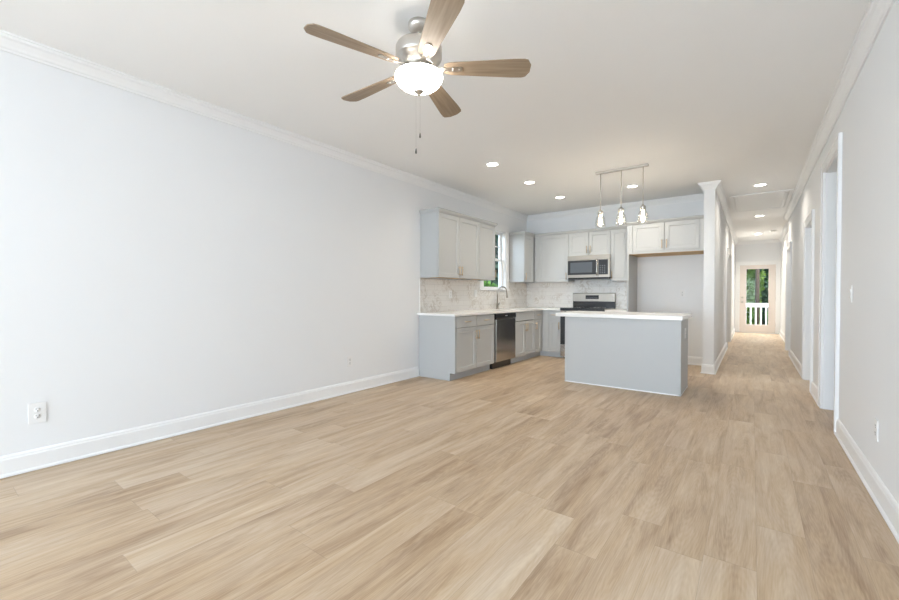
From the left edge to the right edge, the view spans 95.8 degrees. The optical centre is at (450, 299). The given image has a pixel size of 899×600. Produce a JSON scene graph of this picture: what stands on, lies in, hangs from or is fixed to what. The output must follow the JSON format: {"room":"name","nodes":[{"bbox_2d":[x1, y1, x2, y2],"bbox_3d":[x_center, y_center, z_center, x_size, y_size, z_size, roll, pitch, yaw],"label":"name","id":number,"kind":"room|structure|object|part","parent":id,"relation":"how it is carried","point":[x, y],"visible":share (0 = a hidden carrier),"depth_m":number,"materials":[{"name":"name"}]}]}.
{"room":"empty living room","nodes":[
{"label":"empty living room","id":0,"kind":"room"},
{"bbox_2d":[0,50,526,455],"bbox_3d":[-3.133,-0.264,2.206,0.150,2.759,15.805,1,1,37],"label":"wall","id":1,"kind":"structure","parent":0,"point":[159,262],"depth_m":3.28,"materials":[{"name":"paint"}]},
{"bbox_2d":[28,401,46,424],"bbox_3d":[-2.707,0.739,2.660,0.007,0.135,0.086,1,1,37],"label":"wall outlet","id":2,"kind":"object","parent":1,"relation":"attached to","point":[37,412],"visible":1,"depth_m":2.66,"materials":[{"name":"white plastic"}]},
{"bbox_2d":[0,367,419,478],"bbox_3d":[-4.112,1.065,0.763,0.026,0.134,12.292,1,1,37],"label":"baseboard","id":3,"kind":"structure","parent":1,"relation":"attached to","point":[22,462],"depth_m":3.26,"materials":[{"name":"paint"}]},
{"bbox_2d":[347,356,352,366],"bbox_3d":[-1.171,0.715,4.724,0.007,0.120,0.076,1,1,37],"label":"wall outlet","id":4,"kind":"object","parent":1,"relation":"attached to","point":[349,358],"visible":1,"depth_m":4.72,"materials":[{"name":"white plastic"}]},
{"bbox_2d":[0,0,894,244],"bbox_3d":[0.894,-1.613,3.779,4.410,0.098,23.164,1,1,37],"label":"trim","id":5,"kind":"structure","parent":1,"relation":"attached to","point":[877,11],"depth_m":3.50,"materials":[{"name":"paint"}]},
{"bbox_2d":[419,207,480,279],"bbox_3d":[0.017,-0.787,5.997,0.364,0.939,1.052,1,1,37],"label":"upper cabinet","id":6,"kind":"object","parent":1,"relation":"attached to","point":[449,240],"visible":1,"depth_m":5.71,"materials":[{"name":"grey paint"}]},
{"bbox_3d":[-0.024,-0.757,5.716,0.020,0.879,0.485,1,1,37],"label":"door","id":7,"kind":"part","parent":6,"relation":"part of","materials":[{"name":"grey paint"}]},
{"bbox_3d":[0.282,-0.763,6.126,0.020,0.879,0.521,1,1,37],"label":"door","id":8,"kind":"part","parent":6,"relation":"part of","materials":[{"name":"grey paint"}]},
{"bbox_2d":[420,278,526,312],"bbox_3d":[0.566,-0.082,7.046,0.010,0.486,3.346,1,1,37],"label":"backsplash","id":9,"kind":"structure","parent":1,"relation":"attached to","point":[434,293],"depth_m":6.56,"materials":[{"name":"stone"}]},
{"bbox_2d":[475,219,497,280],"bbox_3d":[0.487,-0.795,6.628,0.364,0.939,0.520,1,1,37],"label":"upper cabinet","id":10,"kind":"object","parent":1,"relation":"attached to","point":[487,271],"visible":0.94,"depth_m":6.53,"materials":[{"name":"grey paint"}]},
{"bbox_3d":[0.586,-0.768,6.536,0.020,0.879,0.482,1,1,37],"label":"door","id":11,"kind":"part","parent":10,"relation":"part of","materials":[{"name":"grey paint"}]},
{"bbox_2d":[480,224,509,290],"bbox_3d":[0.757,-0.780,7.380,0.165,1.212,1.026,1,1,37],"label":"window","id":12,"kind":"structure","parent":1,"relation":"in","point":[502,231],"depth_m":7.67,"materials":[{"name":"paint"}]},
{"bbox_3d":[0.746,-0.481,7.391,0.030,0.565,0.756,1,1,37],"label":"sash","id":13,"kind":"part","parent":12,"relation":"part of","materials":[{"name":"paint"}]},
{"bbox_3d":[0.756,-0.185,7.388,0.165,0.021,1.026,1,1,37],"label":"sill","id":14,"kind":"part","parent":12,"relation":"part of","materials":[{"name":"paint"}]},
{"bbox_3d":[0.720,-0.993,7.404,0.030,0.538,0.756,1,1,37],"label":"sash","id":15,"kind":"part","parent":12,"relation":"part of","materials":[{"name":"paint"}]},
{"bbox_2d":[509,231,534,282],"bbox_3d":[1.378,-0.811,7.825,0.364,0.939,0.469,1,1,37],"label":"upper cabinet","id":16,"kind":"object","parent":1,"relation":"attached to","point":[521,244],"visible":1,"depth_m":7.69,"materials":[{"name":"grey paint"}]},
{"bbox_3d":[1.488,-0.784,7.747,0.020,0.879,0.406,1,1,37],"label":"door","id":17,"kind":"part","parent":16,"relation":"part of","materials":[{"name":"grey paint"}]},
{"bbox_2d":[0,0,869,240],"bbox_3d":[1.913,-1.711,3.019,7.250,0.120,23.464,1,1,37],"label":"ceiling","id":18,"kind":"structure","parent":0,"point":[737,93],"depth_m":3.03,"materials":[{"name":"paint"}]},
{"bbox_2d":[304,0,530,153],"bbox_3d":[-0.136,-1.275,2.417,1.218,0.738,1.276,0,1,1],"label":"ceiling fan","id":19,"kind":"object","parent":18,"relation":"hanging from","point":[418,52],"visible":1,"depth_m":2.34,"materials":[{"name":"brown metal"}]},
{"bbox_3d":[-0.520,-1.372,2.181,0.512,0.006,0.144,-1,13,-35],"label":"blade","id":20,"kind":"part","parent":19,"relation":"part of","materials":[{"name":"brown wood"}]},
{"bbox_3d":[-0.514,-1.379,2.658,0.512,0.006,0.144,1,13,37],"label":"blade","id":21,"kind":"part","parent":19,"relation":"part of","materials":[{"name":"brown wood"}]},
{"bbox_3d":[-0.189,-1.290,2.417,0.284,0.090,0.284,1,1,37],"label":"lamp shade","id":22,"kind":"part","parent":19,"relation":"part of","materials":[{"name":"white glass"}]},
{"bbox_3d":[-0.068,-1.370,2.028,0.144,0.006,0.512,12,-3,-17],"label":"blade","id":23,"kind":"part","parent":19,"relation":"part of","materials":[{"name":"brown wood"}]},
{"bbox_3d":[-0.059,-1.381,2.801,0.144,0.006,0.512,-12,-3,18],"label":"blade","id":24,"kind":"part","parent":19,"relation":"part of","materials":[{"name":"brown wood"}]},
{"bbox_3d":[0.217,-1.375,2.411,0.512,0.006,0.144,0,-11,1],"label":"blade","id":25,"kind":"part","parent":19,"relation":"part of","materials":[{"name":"brown wood"}]},
{"bbox_2d":[485,162,499,166],"bbox_3d":[0.518,-1.677,5.024,0.188,0.006,0.188,1,1,37],"label":"recessed light","id":26,"kind":"object","parent":18,"relation":"in","point":[489,164],"visible":1,"depth_m":5.02,"materials":[{"name":"paint"}]},
{"bbox_2d":[523,181,535,183],"bbox_3d":[1.134,-1.687,5.832,0.188,0.006,0.188,1,1,37],"label":"recessed light","id":27,"kind":"object","parent":18,"relation":"in","point":[524,182],"visible":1,"depth_m":5.83,"materials":[{"name":"paint"}]},
{"bbox_2d":[595,163,648,224],"bbox_3d":[2.181,-1.319,5.191,0.644,0.722,0.128,1,1,37],"label":"light","id":28,"kind":"object","parent":18,"relation":"hanging from","point":[643,207],"visible":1,"depth_m":5.18,"materials":[{"name":"silver metal"}]},
{"bbox_3d":[1.974,-1.420,5.344,0.010,0.474,0.010,1,1,37],"label":"rod","id":29,"kind":"part","parent":28,"relation":"part of","materials":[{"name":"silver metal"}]},
{"bbox_3d":[2.181,-1.418,5.190,0.010,0.474,0.010,1,1,37],"label":"rod","id":30,"kind":"part","parent":28,"relation":"part of","materials":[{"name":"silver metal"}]},
{"bbox_3d":[2.388,-1.046,5.041,0.046,0.135,0.046,1,1,37],"label":"bulb","id":31,"kind":"part","parent":28,"relation":"part of","materials":[{"name":"white glass"}]},
{"bbox_2d":[626,185,638,187],"bbox_3d":[2.702,-1.689,6.038,0.188,0.006,0.188,1,1,37],"label":"recessed light","id":32,"kind":"object","parent":18,"relation":"in","point":[628,186],"visible":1,"depth_m":6.04,"materials":[{"name":"paint"}]},
{"bbox_2d":[753,183,767,186],"bbox_3d":[4.543,-1.686,5.955,0.188,0.006,0.188,1,1,37],"label":"recessed light","id":33,"kind":"object","parent":18,"relation":"in","point":[760,184],"visible":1,"depth_m":5.92,"materials":[{"name":"paint"}]},
{"bbox_2d":[729,189,794,212],"bbox_3d":[5.361,-1.696,7.033,0.820,0.016,1.570,1,1,37],"label":"attic hatch","id":34,"kind":"object","parent":18,"relation":"attached to","point":[772,199],"visible":1,"depth_m":6.91,"materials":[{"name":"paint"}]},
{"bbox_3d":[5.361,-1.699,7.033,0.694,0.008,1.448,1,1,37],"label":"panel","id":35,"kind":"part","parent":34,"relation":"part of","materials":[{"name":"paint"}]},
{"bbox_2d":[0,332,898,599],"bbox_3d":[1.911,1.168,3.059,7.250,0.120,23.464,1,1,37],"label":"floor","id":36,"kind":"structure","parent":0,"point":[519,480],"depth_m":2.26,"materials":[{"name":"brown wood"}]},
{"bbox_2d":[419,314,493,380],"bbox_3d":[0.124,0.638,5.911,0.664,0.858,1.018,1,1,37],"label":"base cabinet","id":37,"kind":"object","parent":36,"relation":"on","point":[450,348],"visible":0.98,"depth_m":5.58,"materials":[{"name":"grey paint"}]},
{"bbox_3d":[-0.190,0.643,5.520,0.627,0.858,0.016,1,1,37],"label":"panel","id":38,"kind":"part","parent":37,"relation":"part of","materials":[{"name":"grey paint"}]},
{"bbox_3d":[0.212,0.295,5.546,0.020,0.146,0.481,1,1,37],"label":"drawer","id":39,"kind":"part","parent":37,"relation":"part of","materials":[{"name":"grey paint"}]},
{"bbox_3d":[0.212,0.669,5.551,0.020,0.587,0.481,1,1,37],"label":"door","id":40,"kind":"part","parent":37,"relation":"part of","materials":[{"name":"grey paint"}]},
{"bbox_3d":[0.506,0.290,5.941,0.020,0.146,0.489,1,1,37],"label":"drawer","id":41,"kind":"part","parent":37,"relation":"part of","materials":[{"name":"grey paint"}]},
{"bbox_3d":[0.506,0.664,5.947,0.020,0.587,0.489,1,1,37],"label":"door","id":42,"kind":"part","parent":37,"relation":"part of","materials":[{"name":"grey paint"}]},
{"bbox_2d":[417,307,560,316],"bbox_3d":[0.951,0.182,6.741,0.995,0.030,3.402,1,1,37],"label":"countertop","id":43,"kind":"structure","parent":37,"relation":"on","point":[518,309],"depth_m":6.16,"materials":[{"name":"white stone"}]},
{"bbox_2d":[496,286,507,308],"bbox_3d":[0.935,-0.044,7.270,0.241,0.406,0.117,1,1,37],"label":"kitchen faucet","id":44,"kind":"object","parent":43,"relation":"on","point":[497,304],"visible":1,"depth_m":7.28,"materials":[{"name":"silver metal"}]},
{"bbox_3d":[0.921,-0.093,7.247,0.213,0.306,0.033,1,1,37],"label":"spout","id":45,"kind":"part","parent":44,"relation":"part of","materials":[{"name":"silver metal"}]},
{"bbox_2d":[490,312,515,368],"bbox_3d":[0.633,0.629,6.588,0.614,0.850,0.660,1,1,37],"label":"dishwasher","id":46,"kind":"object","parent":36,"relation":"on","point":[504,323],"visible":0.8,"depth_m":6.37,"materials":[{"name":"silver metal"}]},
{"bbox_3d":[0.850,0.622,6.443,0.075,0.653,0.625,1,1,37],"label":"door panel","id":47,"kind":"part","parent":46,"relation":"part of","materials":[{"name":"silver metal"}]},
{"bbox_2d":[511,311,534,362],"bbox_3d":[1.051,0.621,7.156,0.664,0.858,0.734,1,1,37],"label":"base cabinet","id":48,"kind":"object","parent":36,"relation":"on","point":[524,330],"visible":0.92,"depth_m":6.95,"materials":[{"name":"grey paint"}]},
{"bbox_3d":[1.170,0.652,6.839,0.020,0.587,0.359,1,1,37],"label":"door","id":49,"kind":"part","parent":48,"relation":"part of","materials":[{"name":"grey paint"}]},
{"bbox_3d":[1.389,0.648,7.133,0.020,0.587,0.359,1,1,37],"label":"door","id":50,"kind":"part","parent":48,"relation":"part of","materials":[{"name":"grey paint"}]},
{"bbox_2d":[530,310,541,357],"bbox_3d":[1.548,0.613,7.824,0.664,0.858,0.931,1,1,37],"label":"base cabinet","id":51,"kind":"object","parent":36,"relation":"on","point":[538,314],"visible":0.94,"depth_m":7.42,"materials":[{"name":"grey paint"}]},
{"bbox_3d":[1.585,0.645,7.396,0.020,0.587,0.278,1,1,37],"label":"door","id":52,"kind":"part","parent":51,"relation":"part of","materials":[{"name":"grey paint"}]},
{"bbox_3d":[1.585,0.271,7.391,0.020,0.146,0.278,1,1,37],"label":"drawer","id":53,"kind":"part","parent":51,"relation":"part of","materials":[{"name":"grey paint"}]},
{"bbox_2d":[540,310,562,357],"bbox_3d":[1.987,0.615,7.680,0.443,0.858,0.664,1,1,37],"label":"base cabinet","id":54,"kind":"object","parent":36,"relation":"on","point":[550,321],"visible":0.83,"depth_m":7.44,"materials":[{"name":"grey paint"}]},
{"bbox_3d":[1.901,0.271,7.384,0.225,0.146,0.020,1,1,37],"label":"drawer","id":55,"kind":"part","parent":54,"relation":"part of","materials":[{"name":"grey paint"}]},
{"bbox_3d":[1.901,0.645,7.389,0.225,0.587,0.020,1,1,37],"label":"door","id":56,"kind":"part","parent":54,"relation":"part of","materials":[{"name":"grey paint"}]},
{"bbox_2d":[560,293,615,357],"bbox_3d":[2.451,0.461,7.269,0.779,1.178,0.707,1,1,37],"label":"range","id":57,"kind":"object","parent":36,"relation":"on","point":[581,301],"visible":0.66,"depth_m":7.33,"materials":[{"name":"silver metal"}]},
{"bbox_3d":[2.276,0.900,7.052,0.758,0.205,0.032,1,1,37],"label":"storage drawer","id":58,"kind":"part","parent":57,"relation":"part of","materials":[{"name":"silver metal"}]},
{"bbox_3d":[2.276,0.525,7.046,0.758,0.535,0.034,1,1,37],"label":"oven door","id":59,"kind":"part","parent":57,"relation":"part of","materials":[{"name":"black glass"}]},
{"bbox_2d":[560,307,612,310],"bbox_3d":[2.446,0.161,7.270,0.766,0.050,0.614,1,1,37],"label":"cooktop","id":60,"kind":"object","parent":57,"relation":"in","point":[563,308],"depth_m":7.08,"materials":[{"name":"black glass"}]},
{"bbox_2d":[556,311,691,396],"bbox_3d":[2.253,0.625,5.322,1.477,0.904,0.885,1,1,37],"label":"kitchen island","id":61,"kind":"object","parent":36,"relation":"on","point":[637,351],"visible":1,"depth_m":4.91,"materials":[{"name":"grey paint"}]},
{"bbox_3d":[1.525,0.645,5.366,0.022,0.856,0.023,1,1,37],"label":"corner trim","id":62,"kind":"part","parent":61,"relation":"part of","materials":[{"name":"grey paint"}]},
{"bbox_2d":[556,311,691,320],"bbox_3d":[2.253,0.195,5.316,1.477,0.045,0.885,1,1,37],"label":"island countertop","id":63,"kind":"structure","parent":61,"relation":"on","point":[596,314],"depth_m":5.01,"materials":[{"name":"white stone"}]},
{"bbox_3d":[2.228,1.070,5.209,1.347,0.014,0.601,1,1,37],"label":"shoe moulding","id":64,"kind":"part","parent":61,"relation":"part of","materials":[{"name":"paint"}]},
{"bbox_3d":[2.587,0.657,4.577,0.022,0.856,0.023,1,1,37],"label":"corner trim","id":65,"kind":"part","parent":61,"relation":"part of","materials":[{"name":"grey paint"}]},
{"bbox_3d":[2.773,0.654,4.812,0.004,0.856,0.578,1,1,37],"label":"panel","id":66,"kind":"part","parent":61,"relation":"part of","materials":[{"name":"grey paint"}]},
{"bbox_2d":[625,215,703,311],"bbox_3d":[3.475,-0.101,6.563,1.103,2.322,0.664,1,1,37],"label":"refrigerator surround","id":67,"kind":"object","parent":36,"relation":"on","point":[677,235],"visible":0.92,"depth_m":6.37,"materials":[{"name":"grey paint"}]},
{"bbox_3d":[3.078,-0.085,6.881,0.026,2.282,0.627,1,1,37],"label":"panel","id":68,"kind":"part","parent":67,"relation":"part of","materials":[{"name":"grey paint"}]},
{"bbox_3d":[3.136,-0.990,6.447,0.461,0.429,0.020,1,1,37],"label":"door","id":69,"kind":"part","parent":67,"relation":"part of","materials":[{"name":"grey paint"}]},
{"bbox_3d":[3.326,-0.753,6.311,0.943,0.030,0.018,1,1,37],"label":"rail","id":70,"kind":"part","parent":67,"relation":"part of","materials":[{"name":"grey paint"}]},
{"bbox_3d":[3.514,-0.986,6.167,0.464,0.429,0.020,1,1,37],"label":"door","id":71,"kind":"part","parent":67,"relation":"part of","materials":[{"name":"grey paint"}]},
{"bbox_3d":[2.921,0.625,6.985,0.331,0.858,0.664,1,1,37],"label":"base cabinet","id":72,"kind":"object","parent":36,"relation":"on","visible":0},
{"bbox_2d":[605,309,626,311],"bbox_3d":[2.925,0.180,6.985,0.333,0.030,0.652,1,1,37],"label":"countertop","id":73,"kind":"structure","parent":72,"relation":"on","point":[610,310],"depth_m":6.75,"materials":[{"name":"white stone"}]},
{"bbox_2d":[527,200,703,356],"bbox_3d":[2.882,-0.333,7.499,3.181,2.759,0.130,1,1,37],"label":"wall","id":74,"kind":"structure","parent":0,"point":[660,279],"depth_m":6.88,"materials":[{"name":"paint"}]},
{"bbox_2d":[532,231,574,282],"bbox_3d":[1.865,-0.812,7.939,1.012,0.939,0.364,1,1,37],"label":"upper cabinet","id":75,"kind":"object","parent":74,"relation":"attached to","point":[551,250],"visible":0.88,"depth_m":7.72,"materials":[{"name":"grey paint"}]},
{"bbox_3d":[1.944,-0.783,7.711,0.597,0.879,0.020,1,1,37],"label":"door","id":76,"kind":"part","parent":75,"relation":"part of","materials":[{"name":"grey paint"}]},
{"bbox_2d":[527,280,626,308],"bbox_3d":[2.408,-0.112,7.768,2.102,0.530,0.010,1,1,37],"label":"backsplash","id":77,"kind":"structure","parent":74,"relation":"attached to","point":[555,295],"depth_m":7.87,"materials":[{"name":"stone"}]},
{"bbox_2d":[568,227,610,255],"bbox_3d":[2.570,-1.040,7.411,0.744,0.469,0.364,1,1,37],"label":"upper cabinet","id":78,"kind":"object","parent":74,"relation":"attached to","point":[595,241],"visible":0.8,"depth_m":7.28,"materials":[{"name":"grey paint"}]},
{"bbox_3d":[2.340,-1.014,7.414,0.364,0.409,0.020,1,1,37],"label":"door","id":79,"kind":"part","parent":78,"relation":"part of","materials":[{"name":"grey paint"}]},
{"bbox_2d":[567,254,610,279],"bbox_3d":[2.549,-0.588,7.367,0.748,0.424,0.448,1,1,37],"label":"microwave","id":80,"kind":"object","parent":78,"relation":"attached to","point":[585,267],"visible":0.99,"depth_m":7.21,"materials":[{"name":"silver metal"}]},
{"bbox_3d":[2.355,-0.581,7.291,0.512,0.257,0.003,1,1,37],"label":"door glass","id":81,"kind":"part","parent":80,"relation":"part of","materials":[{"name":"grey glass"}]},
{"bbox_3d":[2.376,-0.563,7.301,0.550,0.321,0.037,1,1,37],"label":"door","id":82,"kind":"part","parent":80,"relation":"part of","materials":[{"name":"silver metal"}]},
{"bbox_3d":[2.679,-0.560,7.077,0.194,0.321,0.035,1,1,37],"label":"control panel","id":83,"kind":"part","parent":80,"relation":"part of","materials":[{"name":"black plastic"}]},
{"bbox_3d":[2.639,-1.010,7.191,0.364,0.409,0.020,1,1,37],"label":"door","id":84,"kind":"part","parent":78,"relation":"part of","materials":[{"name":"grey paint"}]},
{"bbox_2d":[610,225,626,281],"bbox_3d":[3.007,-0.800,7.089,0.344,0.939,0.364,1,1,37],"label":"upper cabinet","id":85,"kind":"object","parent":74,"relation":"attached to","point":[618,233],"visible":0.76,"depth_m":6.99,"materials":[{"name":"grey paint"}]},
{"bbox_2d":[680,290,684,296],"bbox_3d":[3.833,-0.106,6.709,0.076,0.120,0.007,1,1,37],"label":"wall outlet","id":86,"kind":"object","parent":74,"relation":"attached to","point":[682,292],"visible":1,"depth_m":6.71,"materials":[{"name":"white plastic"}]},
{"bbox_2d":[703,189,734,364],"bbox_3d":[6.187,-0.353,9.165,0.133,2.759,8.230,1,1,37],"label":"wall partition","id":87,"kind":"structure","parent":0,"point":[717,234],"depth_m":5.96,"materials":[{"name":"paint"}]},
{"bbox_2d":[688,342,727,374],"bbox_3d":[4.365,0.978,7.589,1.204,0.134,3.550,1,1,37],"label":"baseboard","id":88,"kind":"structure","parent":87,"relation":"attached to","point":[705,368],"depth_m":6.55,"materials":[{"name":"paint"}]},
{"bbox_2d":[726,248,731,347],"bbox_3d":[6.332,-0.047,9.342,0.159,2.142,1.634,1,1,37],"label":"trim","id":89,"kind":"structure","parent":87,"relation":"attached to","point":[729,254],"depth_m":9.88,"materials":[{"name":"paint"}]},
{"bbox_2d":[734,242,780,327],"bbox_3d":[10.207,-0.380,11.396,3.919,2.759,0.150,1,1,37],"label":"wall","id":90,"kind":"structure","parent":0,"point":[765,251],"depth_m":12.08,"materials":[{"name":"paint"}]},
{"bbox_2d":[739,264,775,332],"bbox_3d":[9.146,-0.036,12.098,0.866,2.010,0.109,1,1,37],"label":"door","id":91,"kind":"structure","parent":90,"relation":"in","point":[743,327],"depth_m":12.07,"materials":[{"name":"beige paint"}]},
{"bbox_3d":[9.145,-0.097,12.105,0.575,1.710,0.010,1,1,37],"label":"glazing frame","id":92,"kind":"part","parent":91,"relation":"part of","materials":[{"name":"beige paint"}]},
{"bbox_2d":[735,260,780,333],"bbox_3d":[9.185,-0.083,12.160,1.079,2.142,0.190,1,1,37],"label":"trim","id":93,"kind":"structure","parent":90,"relation":"attached to","point":[777,262],"depth_m":12.00,"materials":[{"name":"paint"}]},
{"bbox_2d":[780,0,898,503],"bbox_3d":[2.683,-0.263,2.465,0.208,2.759,23.164,1,1,37],"label":"wall","id":94,"kind":"structure","parent":0,"point":[868,121],"depth_m":2.52,"materials":[{"name":"paint"}]},
{"bbox_2d":[779,330,784,341],"bbox_3d":[8.267,0.946,10.120,0.104,0.134,4.242,1,1,37],"label":"baseboard","id":95,"kind":"structure","parent":94,"relation":"attached to","point":[781,334],"depth_m":10.63,"materials":[{"name":"paint"}]},
{"bbox_2d":[785,241,791,350],"bbox_3d":[6.699,-0.030,7.954,0.156,2.147,1.084,1,1,37],"label":"trim","id":96,"kind":"structure","parent":94,"relation":"attached to","point":[789,246],"depth_m":8.32,"materials":[{"name":"paint"}]},
{"bbox_2d":[789,349,801,377],"bbox_3d":[5.575,0.993,6.567,0.026,0.134,2.506,1,1,37],"label":"baseboard","id":97,"kind":"structure","parent":94,"relation":"attached to","point":[797,364],"depth_m":6.40,"materials":[{"name":"paint"}]},
{"bbox_2d":[802,209,814,391],"bbox_3d":[4.586,0.008,5.114,0.156,2.147,0.984,1,1,37],"label":"trim","id":98,"kind":"structure","parent":94,"relation":"attached to","point":[809,222],"depth_m":5.44,"materials":[{"name":"paint"}]},
{"bbox_2d":[810,381,817,404],"bbox_3d":[4.016,1.021,4.473,0.026,0.134,0.747,1,1,37],"label":"baseboard","id":99,"kind":"structure","parent":94,"relation":"attached to","point":[814,390],"depth_m":4.49,"materials":[{"name":"paint"}]},
{"bbox_2d":[818,132,842,432],"bbox_3d":[3.534,-0.134,3.698,0.156,2.467,1.048,1,1,37],"label":"trim","id":100,"kind":"structure","parent":94,"relation":"attached to","point":[831,167],"depth_m":4.03,"materials":[{"name":"paint"}]},
{"bbox_2d":[849,285,852,302],"bbox_3d":[2.898,-0.044,2.942,0.011,0.125,0.076,1,1,37],"label":"light switch","id":101,"kind":"object","parent":94,"relation":"attached to","point":[851,286],"visible":1,"depth_m":2.93,"materials":[{"name":"white plastic"}]},
{"bbox_2d":[834,418,898,543],"bbox_3d":[-0.579,1.102,-1.703,0.026,0.134,12.553,1,1,37],"label":"baseboard","id":102,"kind":"structure","parent":94,"relation":"attached to","point":[883,499],"depth_m":2.34,"materials":[{"name":"paint"}]},
{"bbox_2d":[874,418,878,441],"bbox_3d":[2.421,0.738,2.309,0.007,0.120,0.076,1,1,37],"label":"wall outlet","id":103,"kind":"object","parent":94,"relation":"attached to","point":[876,422],"visible":1,"depth_m":2.29,"materials":[{"name":"white plastic"}]},
{"label":"outside","id":104,"kind":"structure","parent":0,"visible":0},
{"bbox_3d":[5.939,1.706,14.302,120.000,0.300,110.000,1,1,37],"label":"ground","id":105,"kind":"structure","parent":104,"visible":0},
{"bbox_2d":[484,281,497,286],"bbox_3d":[0.830,0.592,9.348,1.583,2.061,1.840,1,1,37],"label":"shrub","id":106,"kind":"object","parent":105,"relation":"on","point":[488,284],"visible":0.02,"depth_m":9.19,"materials":[{"name":"green plant"}]},
{"bbox_2d":[485,235,497,286],"bbox_3d":[2.123,-2.841,16.940,4.844,9.745,3.610,0,1,26],"label":"leafy tree","id":107,"kind":"object","parent":105,"relation":"on","point":[495,281],"visible":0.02,"depth_m":16.13,"materials":[{"name":"green plant"}]},
{"bbox_2d":[746,269,765,323],"bbox_3d":[14.153,-1.829,19.485,1.901,7.357,1.940,0,1,-8],"label":"leafy tree","id":108,"kind":"object","parent":105,"relation":"on","point":[750,287],"visible":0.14,"depth_m":19.02,"materials":[{"name":"green plant"}]},
{"bbox_2d":[754,269,759,324],"bbox_3d":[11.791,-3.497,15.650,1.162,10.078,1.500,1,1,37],"label":"porch post","id":109,"kind":"object","parent":105,"relation":"on","point":[757,271],"visible":0.02,"depth_m":15.59,"materials":[{"name":"grey wood"}]},
{"bbox_2d":[748,269,768,324],"bbox_3d":[17.070,-2.630,22.421,3.602,9.205,3.183,0,1,12],"label":"leafy tree","id":110,"kind":"object","parent":105,"relation":"on","point":[764,293],"visible":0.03,"depth_m":21.80,"materials":[{"name":"green plant"}]},
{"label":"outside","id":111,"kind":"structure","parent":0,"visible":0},
{"bbox_3d":[10.156,1.076,13.092,5.800,0.120,2.420,1,1,37],"label":"floor","id":112,"kind":"structure","parent":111,"visible":0},
{"bbox_2d":[746,303,767,324],"bbox_3d":[10.720,0.508,13.675,5.300,1.000,0.100,1,1,37],"label":"porch railing","id":113,"kind":"object","parent":112,"relation":"on","point":[750,305],"visible":0.07,"depth_m":13.80,"materials":[{"name":"paint"}]},
{"bbox_3d":[10.720,0.178,13.670,5.200,0.140,0.090,1,1,37],"label":"rail","id":114,"kind":"part","parent":113,"relation":"part of","materials":[{"name":"paint"}]}
]}

